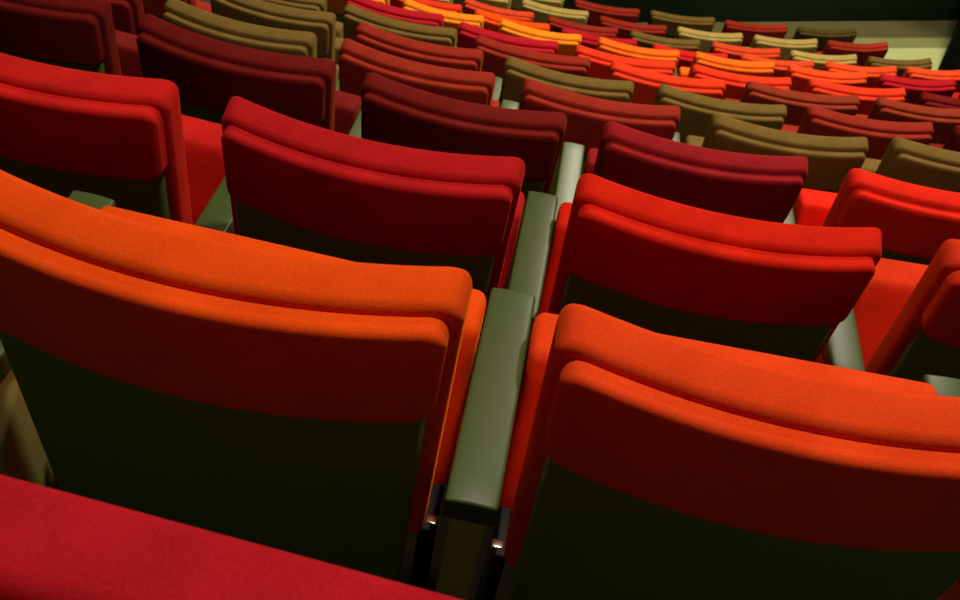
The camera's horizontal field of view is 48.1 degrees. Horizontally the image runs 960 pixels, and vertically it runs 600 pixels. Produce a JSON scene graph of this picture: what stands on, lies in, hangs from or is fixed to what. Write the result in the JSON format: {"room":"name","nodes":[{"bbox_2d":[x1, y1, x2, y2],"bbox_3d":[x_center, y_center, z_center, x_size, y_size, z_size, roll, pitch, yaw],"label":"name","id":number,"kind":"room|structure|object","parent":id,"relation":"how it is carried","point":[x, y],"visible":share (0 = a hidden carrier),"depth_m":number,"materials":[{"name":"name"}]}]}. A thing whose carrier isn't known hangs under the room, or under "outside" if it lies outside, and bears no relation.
{"room":"auditorium","nodes":[
{"label":"auditorium","id":0,"kind":"room"},
{"bbox_2d":[399,281,531,599],"bbox_3d":[-0.289,-0.885,5.718,14.051,4.325,9.286,10,45,0],"label":"floor","id":1,"kind":"structure","parent":0,"point":[508,571],"depth_m":1.87,"materials":[{"name":"carpet"}]},
{"bbox_2d":[0,191,115,489],"bbox_3d":[-0.614,0.187,1.593,0.063,0.621,0.355,14,45,3],"label":"armrest","id":2,"kind":"object","parent":1,"relation":"on","point":[23,457],"visible":0.2,"depth_m":1.41,"materials":[{"name":"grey plastic"}]},
{"bbox_2d":[0,0,142,77],"bbox_3d":[-1.236,-0.563,3.149,0.526,0.929,0.373,15,45,5],"label":"seat","id":3,"kind":"object","parent":1,"relation":"on","point":[72,34],"visible":0.4,"depth_m":2.77,"materials":[{"name":"red fabric"}]},
{"bbox_2d":[115,30,142,77],"bbox_3d":[-1.201,-0.679,3.184,0.516,0.257,0.153,15,45,5],"label":"seat cushion","id":4,"kind":"object","parent":3,"relation":"on","point":[129,59],"depth_m":3.10,"materials":[{"name":"red fabric"}]},
{"bbox_2d":[0,52,224,224],"bbox_3d":[-0.791,-0.154,2.184,0.519,0.929,0.373,15,45,4],"label":"seat","id":5,"kind":"object","parent":1,"relation":"on","point":[128,141],"visible":0.47,"depth_m":1.81,"materials":[{"name":"red fabric"}]},
{"bbox_2d":[181,114,224,224],"bbox_3d":[-0.758,-0.270,2.219,0.517,0.257,0.153,15,45,4],"label":"seat cushion","id":6,"kind":"object","parent":5,"relation":"on","point":[202,138],"depth_m":2.14,"materials":[{"name":"red fabric"}]},
{"bbox_2d":[108,0,162,35],"bbox_3d":[-1.384,-0.813,3.908,0.522,0.929,0.373,17,46,7],"label":"seat","id":7,"kind":"object","parent":1,"relation":"on","point":[127,14],"visible":0.09,"depth_m":3.52,"materials":[{"name":"red fabric"}]},
{"bbox_2d":[143,0,211,18],"bbox_3d":[-1.414,-1.084,4.675,0.517,0.929,0.373,17,46,7],"label":"seat","id":8,"kind":"object","parent":1,"relation":"on","point":[154,7],"visible":0.06,"depth_m":4.32,"materials":[{"name":"fabric"}]},
{"bbox_2d":[196,0,211,12],"bbox_3d":[-1.374,-1.198,4.709,0.506,0.257,0.153,17,46,7],"label":"seat cushion","id":9,"kind":"object","parent":8,"relation":"on","point":[205,6],"depth_m":4.62,"materials":[{"name":"fabric"}]},
{"bbox_2d":[195,176,233,233],"bbox_3d":[-0.513,-0.012,2.313,0.063,0.621,0.355,14,45,3],"label":"armrest","id":10,"kind":"object","parent":1,"relation":"on","point":[217,214],"visible":0.09,"depth_m":2.03,"materials":[{"name":"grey plastic"}]},
{"bbox_2d":[0,474,462,599],"bbox_3d":[-0.182,0.431,0.745,0.537,0.929,0.373,14,45,4],"label":"seat","id":11,"kind":"object","parent":1,"relation":"on","point":[55,544],"visible":1,"depth_m":0.73,"materials":[{"name":"fabric"}]},
{"bbox_2d":[0,170,485,588],"bbox_3d":[-0.307,0.185,1.433,0.537,0.929,0.373,13,45,2],"label":"seat","id":12,"kind":"object","parent":1,"relation":"on","point":[308,404],"visible":0.94,"depth_m":1.08,"materials":[{"name":"fabric"}]},
{"bbox_2d":[100,206,485,485],"bbox_3d":[-0.278,0.068,1.468,0.535,0.257,0.153,13,45,2],"label":"seat cushion","id":13,"kind":"object","parent":12,"relation":"on","point":[477,305],"depth_m":1.42,"materials":[{"name":"fabric"}]},
{"bbox_2d":[136,14,360,134],"bbox_3d":[-0.649,-0.392,3.087,0.526,0.929,0.373,15,45,4],"label":"seat","id":14,"kind":"object","parent":1,"relation":"on","point":[206,72],"visible":0.44,"depth_m":2.69,"materials":[{"name":"red fabric"}]},
{"bbox_2d":[334,90,360,134],"bbox_3d":[-0.616,-0.508,3.122,0.516,0.257,0.153,15,45,4],"label":"seat cushion","id":15,"kind":"object","parent":14,"relation":"on","point":[347,105],"depth_m":3.03,"materials":[{"name":"red fabric"}]},
{"bbox_2d":[162,0,338,81],"bbox_3d":[-0.811,-0.649,3.851,0.522,0.929,0.373,15,45,5],"label":"seat","id":16,"kind":"object","parent":1,"relation":"on","point":[181,14],"visible":0.25,"depth_m":3.43,"materials":[{"name":"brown fabric"}]},
{"bbox_2d":[336,64,338,81],"bbox_3d":[-0.777,-0.764,3.886,0.511,0.257,0.153,15,45,5],"label":"seat cushion","id":17,"kind":"object","parent":16,"relation":"on","point":[337,67],"depth_m":3.82,"materials":[{"name":"beige fabric"}]},
{"bbox_2d":[210,0,343,78],"bbox_3d":[-0.848,-0.915,4.612,0.517,0.929,0.373,15,45,5],"label":"seat","id":18,"kind":"object","parent":1,"relation":"on","point":[257,12],"visible":0.28,"depth_m":4.20,"materials":[{"name":"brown fabric"}]},
{"bbox_2d":[335,37,343,78],"bbox_3d":[-0.814,-1.031,4.646,0.506,0.257,0.153,15,45,5],"label":"seat cushion","id":19,"kind":"object","parent":18,"relation":"on","point":[338,41],"depth_m":4.56,"materials":[{"name":"beige fabric"}]},
{"bbox_2d":[263,0,342,37],"bbox_3d":[-0.999,-1.194,5.362,0.545,0.929,0.373,16,45,6],"label":"seat","id":20,"kind":"object","parent":1,"relation":"on","point":[315,5],"visible":0.07,"depth_m":4.93,"materials":[{"name":"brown fabric"}]},
{"bbox_2d":[336,21,342,37],"bbox_3d":[-0.962,-1.309,5.397,0.532,0.257,0.153,16,45,6],"label":"seat cushion","id":21,"kind":"object","parent":20,"relation":"on","point":[339,26],"depth_m":5.31,"materials":[{"name":"beige fabric"}]},
{"bbox_2d":[348,110,360,137],"bbox_3d":[-0.374,-0.246,3.211,0.063,0.621,0.355,14,45,3],"label":"armrest","id":22,"kind":"object","parent":1,"relation":"on","point":[355,131],"visible":0.06,"depth_m":3.01,"materials":[{"name":"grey plastic"}]},
{"bbox_2d":[327,0,389,22],"bbox_3d":[-0.817,-1.642,6.879,0.507,0.929,0.373,16,45,6],"label":"seat","id":23,"kind":"object","parent":1,"relation":"on","point":[337,7],"visible":0.15,"depth_m":6.52,"materials":[{"name":"orange fabric"}]},
{"bbox_2d":[221,96,524,348],"bbox_3d":[-0.216,-0.015,2.151,0.519,0.929,0.373,13,45,2],"label":"seat","id":24,"kind":"object","parent":1,"relation":"on","point":[291,182],"visible":0.56,"depth_m":1.76,"materials":[{"name":"fabric"}]},
{"bbox_2d":[498,192,524,288],"bbox_3d":[-0.189,-0.132,2.186,0.517,0.257,0.153,13,45,2],"label":"seat cushion","id":25,"kind":"object","parent":24,"relation":"on","point":[514,232],"depth_m":2.12,"materials":[{"name":"fabric"}]},
{"bbox_2d":[345,0,443,26],"bbox_3d":[-0.487,-1.303,6.083,0.546,0.929,0.373,15,45,5],"label":"seat","id":26,"kind":"object","parent":1,"relation":"on","point":[424,18],"visible":0.17,"depth_m":5.66,"materials":[{"name":"fabric"}]},
{"bbox_2d":[343,4,456,46],"bbox_3d":[-0.403,-1.030,5.309,0.545,0.929,0.373,14,45,4],"label":"seat","id":27,"kind":"object","parent":1,"relation":"on","point":[353,15],"visible":0.27,"depth_m":4.89,"materials":[{"name":"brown fabric"}]},
{"bbox_2d":[339,38,499,109],"bbox_3d":[-0.238,-0.510,3.819,0.522,0.929,0.373,14,45,4],"label":"seat","id":28,"kind":"object","parent":1,"relation":"on","point":[356,60],"visible":0.34,"depth_m":3.40,"materials":[{"name":"fabric"}]},
{"bbox_2d":[491,99,499,106],"bbox_3d":[-0.206,-0.626,3.853,0.511,0.257,0.153,14,45,4],"label":"seat cushion","id":29,"kind":"object","parent":28,"relation":"on","point":[495,103],"depth_m":3.78,"materials":[{"name":"fabric"}]},
{"bbox_2d":[355,22,483,71],"bbox_3d":[-0.272,-0.755,4.559,0.517,0.929,0.373,14,45,4],"label":"seat","id":30,"kind":"object","parent":1,"relation":"on","point":[368,35],"visible":0.28,"depth_m":4.14,"materials":[{"name":"fabric"}]},
{"bbox_2d":[390,0,461,12],"bbox_3d":[-0.403,-1.769,7.605,0.523,0.929,0.373,16,45,6],"label":"seat","id":31,"kind":"object","parent":1,"relation":"on","point":[456,8],"visible":0.06,"depth_m":7.18,"materials":[{"name":"fabric"}]},
{"bbox_2d":[432,0,452,3],"bbox_3d":[-0.483,-2.053,8.326,0.533,0.929,0.373,16,45,6],"label":"seat","id":32,"kind":"object","parent":1,"relation":"on","point":[443,1],"visible":0.03,"depth_m":7.89,"materials":[{"name":"fabric"}]},
{"bbox_2d":[403,0,483,34],"bbox_3d":[-0.256,-1.483,6.824,0.507,0.929,0.373,14,45,3],"label":"seat","id":33,"kind":"object","parent":1,"relation":"on","point":[451,19],"visible":0.17,"depth_m":6.41,"materials":[{"name":"orange fabric"}]},
{"bbox_2d":[361,72,566,280],"bbox_3d":[-0.079,-0.243,3.044,0.526,0.929,0.373,12,45,2],"label":"seat","id":34,"kind":"object","parent":1,"relation":"on","point":[393,112],"visible":0.4,"depth_m":2.64,"materials":[{"name":"red fabric"}]},
{"bbox_2d":[453,0,510,11],"bbox_3d":[-0.046,-2.242,9.040,0.555,0.929,0.373,15,45,5],"label":"seat","id":35,"kind":"object","parent":1,"relation":"on","point":[505,4],"visible":0.08,"depth_m":8.63,"materials":[{"name":"fabric"}]},
{"bbox_2d":[435,288,535,599],"bbox_3d":[-0.021,0.324,1.566,0.063,0.621,0.355,12,45,1],"label":"armrest","id":36,"kind":"object","parent":1,"relation":"on","point":[475,483],"visible":1,"depth_m":1.32,"materials":[{"name":"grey plastic"}]},
{"bbox_2d":[492,77,501,100],"bbox_3d":[0.005,-0.616,4.690,0.063,0.621,0.355,13,45,3],"label":"armrest","id":37,"kind":"object","parent":1,"relation":"on","point":[497,89],"visible":0.13,"depth_m":4.53,"materials":[{"name":"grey plastic"}]},
{"bbox_2d":[463,0,533,21],"bbox_3d":[0.101,-1.892,8.274,0.533,0.929,0.373,13,45,3],"label":"seat","id":38,"kind":"object","parent":1,"relation":"on","point":[470,6],"visible":0.22,"depth_m":7.86,"materials":[{"name":"red fabric"}]},
{"bbox_2d":[456,22,558,54],"bbox_3d":[0.109,-1.139,6.030,0.546,0.929,0.373,12,45,2],"label":"seat","id":39,"kind":"object","parent":1,"relation":"on","point":[467,35],"visible":0.21,"depth_m":5.62,"materials":[{"name":"fabric"}]},
{"bbox_2d":[501,100,518,108],"bbox_3d":[0.042,-0.379,3.958,0.063,0.621,0.355,12,45,2],"label":"armrest","id":40,"kind":"object","parent":1,"relation":"on","point":[505,103],"visible":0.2,"depth_m":3.85,"materials":[{"name":"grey plastic"}]},
{"bbox_2d":[474,9,549,32],"bbox_3d":[0.175,-1.624,7.567,0.523,0.929,0.373,13,45,2],"label":"seat","id":41,"kind":"object","parent":1,"relation":"on","point":[491,21],"visible":0.09,"depth_m":7.15,"materials":[{"name":"fabric"}]},
{"bbox_2d":[474,35,590,77],"bbox_3d":[0.199,-0.883,5.274,0.545,0.929,0.373,12,45,2],"label":"seat","id":42,"kind":"object","parent":1,"relation":"on","point":[496,53],"visible":0.2,"depth_m":4.86,"materials":[{"name":"fabric"}]},
{"bbox_2d":[508,191,557,330],"bbox_3d":[0.062,0.118,2.289,0.063,0.621,0.355,12,45,1],"label":"armrest","id":43,"kind":"object","parent":1,"relation":"on","point":[533,246],"visible":0.5,"depth_m":2.08,"materials":[{"name":"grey plastic"}]},
{"bbox_2d":[510,0,563,10],"bbox_3d":[0.413,-2.425,9.721,0.587,0.929,0.373,13,45,3],"label":"seat","id":44,"kind":"object","parent":1,"relation":"on","point":[515,5],"visible":0.11,"depth_m":9.32,"materials":[{"name":"fabric"}]},
{"bbox_2d":[499,19,581,55],"bbox_3d":[0.321,-1.361,6.809,0.507,0.929,0.373,12,45,1],"label":"seat","id":45,"kind":"object","parent":1,"relation":"on","point":[568,43],"visible":0.21,"depth_m":6.39,"materials":[{"name":"orange fabric"}]},
{"bbox_2d":[521,0,588,24],"bbox_3d":[0.562,-2.095,9.005,0.555,0.929,0.373,12,45,1],"label":"seat","id":46,"kind":"object","parent":1,"relation":"on","point":[541,12],"visible":0.27,"depth_m":8.59,"materials":[{"name":"fabric"}]},
{"bbox_2d":[499,56,633,106],"bbox_3d":[0.303,-0.621,4.532,0.517,0.929,0.373,12,45,2],"label":"seat","id":47,"kind":"object","parent":1,"relation":"on","point":[516,71],"visible":0.27,"depth_m":4.12,"materials":[{"name":"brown fabric"}]},
{"bbox_2d":[549,142,584,250],"bbox_3d":[0.205,-0.114,3.186,0.063,0.621,0.355,11,45,1],"label":"armrest","id":48,"kind":"object","parent":1,"relation":"on","point":[571,159],"visible":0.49,"depth_m":2.99,"materials":[{"name":"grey plastic"}]},
{"bbox_2d":[547,16,617,37],"bbox_3d":[0.709,-1.768,8.263,0.533,0.929,0.373,10,45,0],"label":"seat","id":49,"kind":"object","parent":1,"relation":"on","point":[556,24],"visible":0.2,"depth_m":7.85,"materials":[{"name":"fabric"}]},
{"bbox_2d":[518,79,679,194],"bbox_3d":[0.343,-0.392,3.807,0.522,0.929,0.373,10,45,0],"label":"seat","id":50,"kind":"object","parent":1,"relation":"on","point":[587,116],"visible":0.33,"depth_m":3.39,"materials":[{"name":"fabric"}]},
{"bbox_2d":[561,27,636,49],"bbox_3d":[0.752,-1.512,7.561,0.523,0.929,0.373,10,45,0],"label":"seat","id":51,"kind":"object","parent":1,"relation":"on","point":[588,40],"visible":0.11,"depth_m":7.15,"materials":[{"name":"fabric"}]},
{"bbox_2d":[574,45,675,79],"bbox_3d":[0.719,-1.026,6.029,0.546,0.929,0.373,10,45,-1],"label":"seat","id":52,"kind":"object","parent":1,"relation":"on","point":[600,64],"visible":0.19,"depth_m":5.62,"materials":[{"name":"fabric"}]},
{"bbox_2d":[598,16,666,38],"bbox_3d":[1.178,-1.966,8.990,0.555,0.929,0.373,8,45,-2],"label":"seat","id":53,"kind":"object","parent":1,"relation":"on","point":[624,28],"visible":0.23,"depth_m":8.57,"materials":[{"name":"fabric"}]},
{"bbox_2d":[596,37,679,69],"bbox_3d":[0.906,-1.263,6.818,0.507,0.929,0.373,9,45,-1],"label":"seat","id":54,"kind":"object","parent":1,"relation":"on","point":[605,45],"visible":0.23,"depth_m":6.40,"materials":[{"name":"orange fabric"}]},
{"bbox_2d":[629,31,699,51],"bbox_3d":[1.312,-1.675,8.280,0.533,0.929,0.373,7,45,-3],"label":"seat","id":55,"kind":"object","parent":1,"relation":"on","point":[644,40],"visible":0.19,"depth_m":7.86,"materials":[{"name":"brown fabric"}]},
{"bbox_2d":[607,61,725,104],"bbox_3d":[0.811,-0.775,5.278,0.545,0.929,0.373,10,45,-1],"label":"seat","id":56,"kind":"object","parent":1,"relation":"on","point":[646,83],"visible":0.2,"depth_m":4.86,"materials":[{"name":"fabric"}]},
{"bbox_2d":[673,132,679,141],"bbox_3d":[0.629,-0.268,3.955,0.063,0.621,0.355,10,45,-1],"label":"armrest","id":57,"kind":"object","parent":1,"relation":"on","point":[676,137],"visible":0.09,"depth_m":3.84,"materials":[{"name":"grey plastic"}]},
{"bbox_2d":[652,43,727,72],"bbox_3d":[1.355,-1.413,7.573,0.523,0.929,0.373,7,45,-3],"label":"seat","id":58,"kind":"object","parent":1,"relation":"on","point":[686,57],"visible":0.08,"depth_m":7.16,"materials":[{"name":"red fabric"}]},
{"bbox_2d":[583,122,807,222],"bbox_3d":[0.514,-0.128,3.038,0.526,0.929,0.373,10,45,0],"label":"seat","id":59,"kind":"object","parent":1,"relation":"on","point":[752,186],"visible":0.46,"depth_m":2.63,"materials":[{"name":"fabric"}]},
{"bbox_2d":[583,148,597,173],"bbox_3d":[0.536,-0.246,3.073,0.516,0.257,0.153,10,45,0],"label":"seat cushion","id":60,"kind":"object","parent":59,"relation":"on","point":[592,153],"depth_m":3.00,"materials":[{"name":"fabric"}]},
{"bbox_2d":[674,27,742,52],"bbox_3d":[1.798,-1.906,9.043,0.555,0.929,0.373,4,45,-6],"label":"seat","id":61,"kind":"object","parent":1,"relation":"on","point":[706,39],"visible":0.17,"depth_m":8.63,"materials":[{"name":"fabric"}]},
{"bbox_2d":[538,173,881,361],"bbox_3d":[0.364,0.108,2.136,0.519,0.929,0.373,11,45,0],"label":"seat","id":62,"kind":"object","parent":1,"relation":"on","point":[652,263],"visible":0.54,"depth_m":1.75,"materials":[{"name":"fabric"}]},
{"bbox_2d":[538,202,571,314],"bbox_3d":[0.387,-0.011,2.171,0.517,0.257,0.153,11,45,0],"label":"seat cushion","id":63,"kind":"object","parent":62,"relation":"on","point":[564,210],"depth_m":2.12,"materials":[{"name":"fabric"}]},
{"bbox_2d":[475,304,959,599],"bbox_3d":[0.288,0.319,1.408,0.537,0.929,0.373,10,45,0],"label":"seat","id":64,"kind":"object","parent":1,"relation":"on","point":[642,464],"visible":1,"depth_m":1.05,"materials":[{"name":"fabric"}]},
{"bbox_2d":[499,313,936,509],"bbox_3d":[0.310,0.201,1.443,0.535,0.257,0.153,10,45,0],"label":"seat cushion","id":65,"kind":"object","parent":64,"relation":"on","point":[543,328],"depth_m":1.39,"materials":[{"name":"fabric"}]},
{"bbox_2d":[653,84,786,142],"bbox_3d":[0.893,-0.525,4.544,0.517,0.929,0.373,10,45,-1],"label":"seat","id":66,"kind":"object","parent":1,"relation":"on","point":[696,111],"visible":0.22,"depth_m":4.13,"materials":[{"name":"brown fabric"}]},
{"bbox_2d":[678,52,774,77],"bbox_3d":[1.482,-1.196,6.856,0.507,0.929,0.373,6,45,-4],"label":"seat","id":67,"kind":"object","parent":1,"relation":"on","point":[750,68],"visible":0.25,"depth_m":6.44,"materials":[{"name":"orange fabric"}]},
{"bbox_2d":[678,67,689,77],"bbox_3d":[1.494,-1.316,6.891,0.492,0.257,0.153,6,45,-4],"label":"seat cushion","id":68,"kind":"object","parent":67,"relation":"on","point":[683,71],"depth_m":6.80,"materials":[{"name":"orange fabric"}]},
{"bbox_2d":[689,64,791,99],"bbox_3d":[1.332,-0.938,6.053,0.546,0.929,0.373,7,45,-3],"label":"seat","id":69,"kind":"object","parent":1,"relation":"on","point":[735,83],"visible":0.12,"depth_m":5.64,"materials":[{"name":"fabric"}]},
{"bbox_2d":[709,42,780,59],"bbox_3d":[1.913,-1.616,8.331,0.533,0.929,0.373,4,45,-6],"label":"seat","id":70,"kind":"object","parent":1,"relation":"on","point":[734,52],"visible":0.2,"depth_m":7.91,"materials":[{"name":"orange fabric"}]},
{"bbox_2d":[685,114,867,207],"bbox_3d":[0.943,-0.287,3.813,0.522,0.929,0.373,9,45,-2],"label":"seat","id":71,"kind":"object","parent":1,"relation":"on","point":[830,159],"visible":0.34,"depth_m":3.40,"materials":[{"name":"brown fabric"}]},
{"bbox_2d":[685,135,704,146],"bbox_3d":[0.960,-0.407,3.848,0.511,0.257,0.153,9,45,-2],"label":"seat cushion","id":72,"kind":"object","parent":71,"relation":"on","point":[692,140],"depth_m":3.78,"materials":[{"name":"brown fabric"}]},
{"bbox_2d":[739,53,813,76],"bbox_3d":[1.952,-1.371,7.639,0.523,0.929,0.373,4,45,-6],"label":"seat","id":73,"kind":"object","parent":1,"relation":"on","point":[781,66],"visible":0.13,"depth_m":7.22,"materials":[{"name":"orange fabric"}]},
{"bbox_2d":[747,35,817,60],"bbox_3d":[2.424,-1.869,9.119,0.555,0.929,0.373,1,46,-9],"label":"seat","id":74,"kind":"object","parent":1,"relation":"on","point":[786,46],"visible":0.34,"depth_m":8.70,"materials":[{"name":"fabric"}]},
{"bbox_2d":[784,208,794,223],"bbox_3d":[0.800,-0.003,3.185,0.063,0.621,0.355,9,45,-1],"label":"armrest","id":75,"kind":"object","parent":1,"relation":"on","point":[790,219],"visible":0.02,"depth_m":2.97,"materials":[{"name":"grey plastic"}]},
{"bbox_2d":[724,81,859,125],"bbox_3d":[1.434,-0.704,5.321,0.545,0.929,0.373,7,45,-3],"label":"seat","id":76,"kind":"object","parent":1,"relation":"on","point":[796,103],"visible":0.29,"depth_m":4.91,"materials":[{"name":"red fabric"}]},
{"bbox_2d":[724,98,739,101],"bbox_3d":[1.446,-0.824,5.356,0.532,0.257,0.153,7,45,-3],"label":"seat cushion","id":77,"kind":"object","parent":76,"relation":"on","point":[734,100],"depth_m":5.29,"materials":[{"name":"red fabric"}]},
{"bbox_2d":[787,50,856,70],"bbox_3d":[2.504,-1.579,8.400,0.533,0.929,0.373,2,46,-9],"label":"seat","id":78,"kind":"object","parent":1,"relation":"on","point":[819,60],"visible":0.2,"depth_m":7.98,"materials":[{"name":"fabric"}]},
{"bbox_2d":[784,65,866,91],"bbox_3d":[2.052,-1.136,6.900,0.507,0.929,0.373,4,46,-7],"label":"seat","id":79,"kind":"object","parent":1,"relation":"on","point":[800,77],"visible":0.26,"depth_m":6.48,"materials":[{"name":"fabric"}]},
{"bbox_2d":[815,309,864,370],"bbox_3d":[0.650,0.228,2.287,0.063,0.621,0.355,10,45,-1],"label":"armrest","id":80,"kind":"object","parent":1,"relation":"on","point":[843,348],"visible":0.09,"depth_m":2.00,"materials":[{"name":"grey plastic"}]},
{"bbox_2d":[815,40,888,66],"bbox_3d":[3.038,-1.861,9.222,0.555,0.929,0.373,-2,46,-12],"label":"seat","id":81,"kind":"object","parent":1,"relation":"on","point":[863,51],"visible":0.27,"depth_m":8.81,"materials":[{"name":"fabric"}]},
{"bbox_2d":[804,78,905,114],"bbox_3d":[1.959,-0.887,6.116,0.546,0.929,0.373,5,45,-6],"label":"seat","id":82,"kind":"object","parent":1,"relation":"on","point":[867,96],"visible":0.18,"depth_m":5.70,"materials":[{"name":"fabric"}]},
{"bbox_2d":[781,105,933,159],"bbox_3d":[1.476,-0.458,4.583,0.517,0.929,0.373,7,45,-3],"label":"seat","id":83,"kind":"object","parent":1,"relation":"on","point":[818,121],"visible":0.27,"depth_m":4.17,"materials":[{"name":"fabric"}]},
{"bbox_2d":[781,124,798,132],"bbox_3d":[1.490,-0.578,4.618,0.506,0.257,0.153,7,45,-3],"label":"seat cushion","id":84,"kind":"object","parent":83,"relation":"on","point":[789,128],"depth_m":4.55,"materials":[{"name":"fabric"}]},
{"bbox_2d":[822,61,896,87],"bbox_3d":[2.542,-1.344,7.719,0.523,0.929,0.373,2,46,-8],"label":"seat","id":85,"kind":"object","parent":1,"relation":"on","point":[873,73],"visible":0.2,"depth_m":7.30,"materials":[{"name":"fabric"}]},
{"bbox_2d":[793,168,959,264],"bbox_3d":[1.115,-0.022,3.042,0.526,0.929,0.373,8,45,-2],"label":"seat","id":86,"kind":"object","parent":1,"relation":"on","point":[914,221],"visible":0.25,"depth_m":2.64,"materials":[{"name":"fabric"}]},
{"bbox_2d":[793,188,837,225],"bbox_3d":[1.131,-0.141,3.077,0.516,0.257,0.153,8,45,-2],"label":"seat cushion","id":87,"kind":"object","parent":86,"relation":"on","point":[811,207],"depth_m":2.99,"materials":[{"name":"fabric"}]},
{"bbox_2d":[864,56,931,76],"bbox_3d":[3.102,-1.562,8.492,0.533,0.929,0.373,-1,46,-11],"label":"seat","id":88,"kind":"object","parent":1,"relation":"on","point":[901,65],"visible":0.22,"depth_m":8.07,"materials":[{"name":"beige fabric"}]},
{"bbox_2d":[853,239,959,381],"bbox_3d":[0.964,0.206,2.148,0.519,0.929,0.373,9,45,-2],"label":"seat","id":89,"kind":"object","parent":1,"relation":"on","point":[907,317],"visible":0.38,"depth_m":1.90,"materials":[{"name":"fabric"}]},
{"bbox_2d":[853,258,928,366],"bbox_3d":[0.981,0.087,2.183,0.517,0.257,0.153,9,45,-2],"label":"seat cushion","id":90,"kind":"object","parent":89,"relation":"on","point":[892,283],"depth_m":2.11,"materials":[{"name":"fabric"}]},
{"bbox_2d":[855,97,959,144],"bbox_3d":[2.043,-0.647,5.375,0.545,0.929,0.373,5,45,-5],"label":"seat","id":91,"kind":"object","parent":1,"relation":"on","point":[944,120],"visible":0.15,"depth_m":4.95,"materials":[{"name":"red fabric"}]},
{"bbox_2d":[855,114,867,117],"bbox_3d":[2.051,-0.767,5.409,0.532,0.257,0.153,5,45,-5],"label":"seat cushion","id":92,"kind":"object","parent":91,"relation":"on","point":[857,115],"depth_m":5.34,"materials":[{"name":"red fabric"}]},
{"bbox_2d":[861,137,959,192],"bbox_3d":[1.531,-0.224,3.857,0.522,0.929,0.373,7,45,-3],"label":"seat","id":93,"kind":"object","parent":1,"relation":"on","point":[904,160],"visible":0.23,"depth_m":3.45,"materials":[{"name":"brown fabric"}]},
{"bbox_2d":[861,158,880,172],"bbox_3d":[1.545,-0.344,3.891,0.511,0.257,0.153,7,45,-3],"label":"seat cushion","id":94,"kind":"object","parent":93,"relation":"on","point":[870,165],"depth_m":3.81,"materials":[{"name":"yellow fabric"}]},
{"bbox_2d":[873,74,955,103],"bbox_3d":[2.621,-1.102,6.969,0.507,0.929,0.373,2,46,-8],"label":"seat","id":95,"kind":"object","parent":1,"relation":"on","point":[914,88],"visible":0.2,"depth_m":6.55,"materials":[{"name":"fabric"}]},
{"bbox_2d":[902,67,959,92],"bbox_3d":[3.121,-1.340,7.819,0.523,0.929,0.373,-1,46,-11],"label":"seat","id":96,"kind":"object","parent":1,"relation":"on","point":[911,72],"visible":0.13,"depth_m":7.39,"materials":[{"name":"fabric"}]},
{"bbox_2d":[915,92,959,108],"bbox_3d":[2.566,-0.833,6.172,0.546,0.929,0.373,2,46,-8],"label":"seat","id":97,"kind":"object","parent":1,"relation":"on","point":[925,99],"visible":0.12,"depth_m":5.74,"materials":[{"name":"red fabric"}]},
{"bbox_2d":[920,375,959,599],"bbox_3d":[0.576,0.442,1.557,0.063,0.621,0.355,10,45,-1],"label":"armrest","id":98,"kind":"object","parent":1,"relation":"on","point":[944,386],"visible":0.2,"depth_m":1.45,"materials":[{"name":"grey plastic"}]},
{"bbox_2d":[929,125,959,151],"bbox_3d":[2.064,-0.397,4.629,0.517,0.929,0.373,5,45,-5],"label":"seat","id":99,"kind":"object","parent":1,"relation":"on","point":[952,143],"visible":0.12,"depth_m":4.25,"materials":[{"name":"red fabric"}]},
{"bbox_2d":[929,143,943,148],"bbox_3d":[2.072,-0.517,4.663,0.506,0.257,0.153,5,45,-5],"label":"seat cushion","id":100,"kind":"object","parent":99,"relation":"on","point":[931,144],"depth_m":4.60,"materials":[{"name":"red fabric"}]},
{"bbox_2d":[573,0,639,25],"bbox_3d":[1.056,-2.297,9.712,0.587,0.929,0.373,9,45,-2],"label":"seat","id":101,"kind":"object","parent":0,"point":[596,11],"visible":0.32,"depth_m":9.30,"materials":[{"name":"fabric"}]},
{"bbox_2d":[563,0,959,22],"bbox_3d":[5.115,-5.456,9.246,9.301,7.000,0.150,-4,47,-14],"label":"wall","id":102,"kind":"structure","parent":0,"point":[721,10],"depth_m":11.19,"materials":[{"name":"paint"}]},
{"bbox_2d":[639,21,957,37],"bbox_3d":[4.758,-3.306,11.973,7.950,0.060,1.500,-3,47,-13],"label":"floor","id":103,"kind":"structure","parent":0,"point":[865,29],"depth_m":11.41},
{"bbox_2d":[884,48,945,69],"bbox_3d":[5.129,-2.735,11.608,8.900,0.120,7.500,10,45,0],"label":"floor","id":104,"kind":"structure","parent":0,"point":[936,55],"depth_m":11.25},
{"bbox_2d":[642,10,714,38],"bbox_3d":[1.714,-2.225,9.760,0.587,0.929,0.373,5,45,-5],"label":"seat","id":105,"kind":"object","parent":104,"relation":"on","point":[706,24],"visible":0.18,"depth_m":9.35,"materials":[{"name":"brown fabric"}]},
{"bbox_2d":[712,20,787,46],"bbox_3d":[2.364,-2.172,9.825,0.587,0.929,0.373,1,46,-9],"label":"seat","id":106,"kind":"object","parent":104,"relation":"on","point":[748,30],"visible":0.29,"depth_m":9.41,"materials":[{"name":"fabric"}]},
{"bbox_2d":[784,27,856,51],"bbox_3d":[3.008,-2.150,9.919,0.587,0.929,0.373,-2,47,-12],"label":"seat","id":107,"kind":"object","parent":104,"relation":"on","point":[849,35],"visible":0.32,"depth_m":9.51,"materials":[{"name":"fabric"}]},
{"bbox_2d":[938,19,959,70],"bbox_3d":[7.376,-5.029,9.235,4.518,7.000,1.289,5,45,-5],"label":"wall","id":108,"kind":"structure","parent":0,"point":[950,61],"depth_m":10.95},
{"bbox_2d":[853,38,950,47],"bbox_3d":[4.919,-2.732,11.439,7.950,0.060,0.100,-3,47,-13],"label":"trim","id":109,"kind":"structure","parent":108,"relation":"attached to","point":[892,42],"depth_m":11.35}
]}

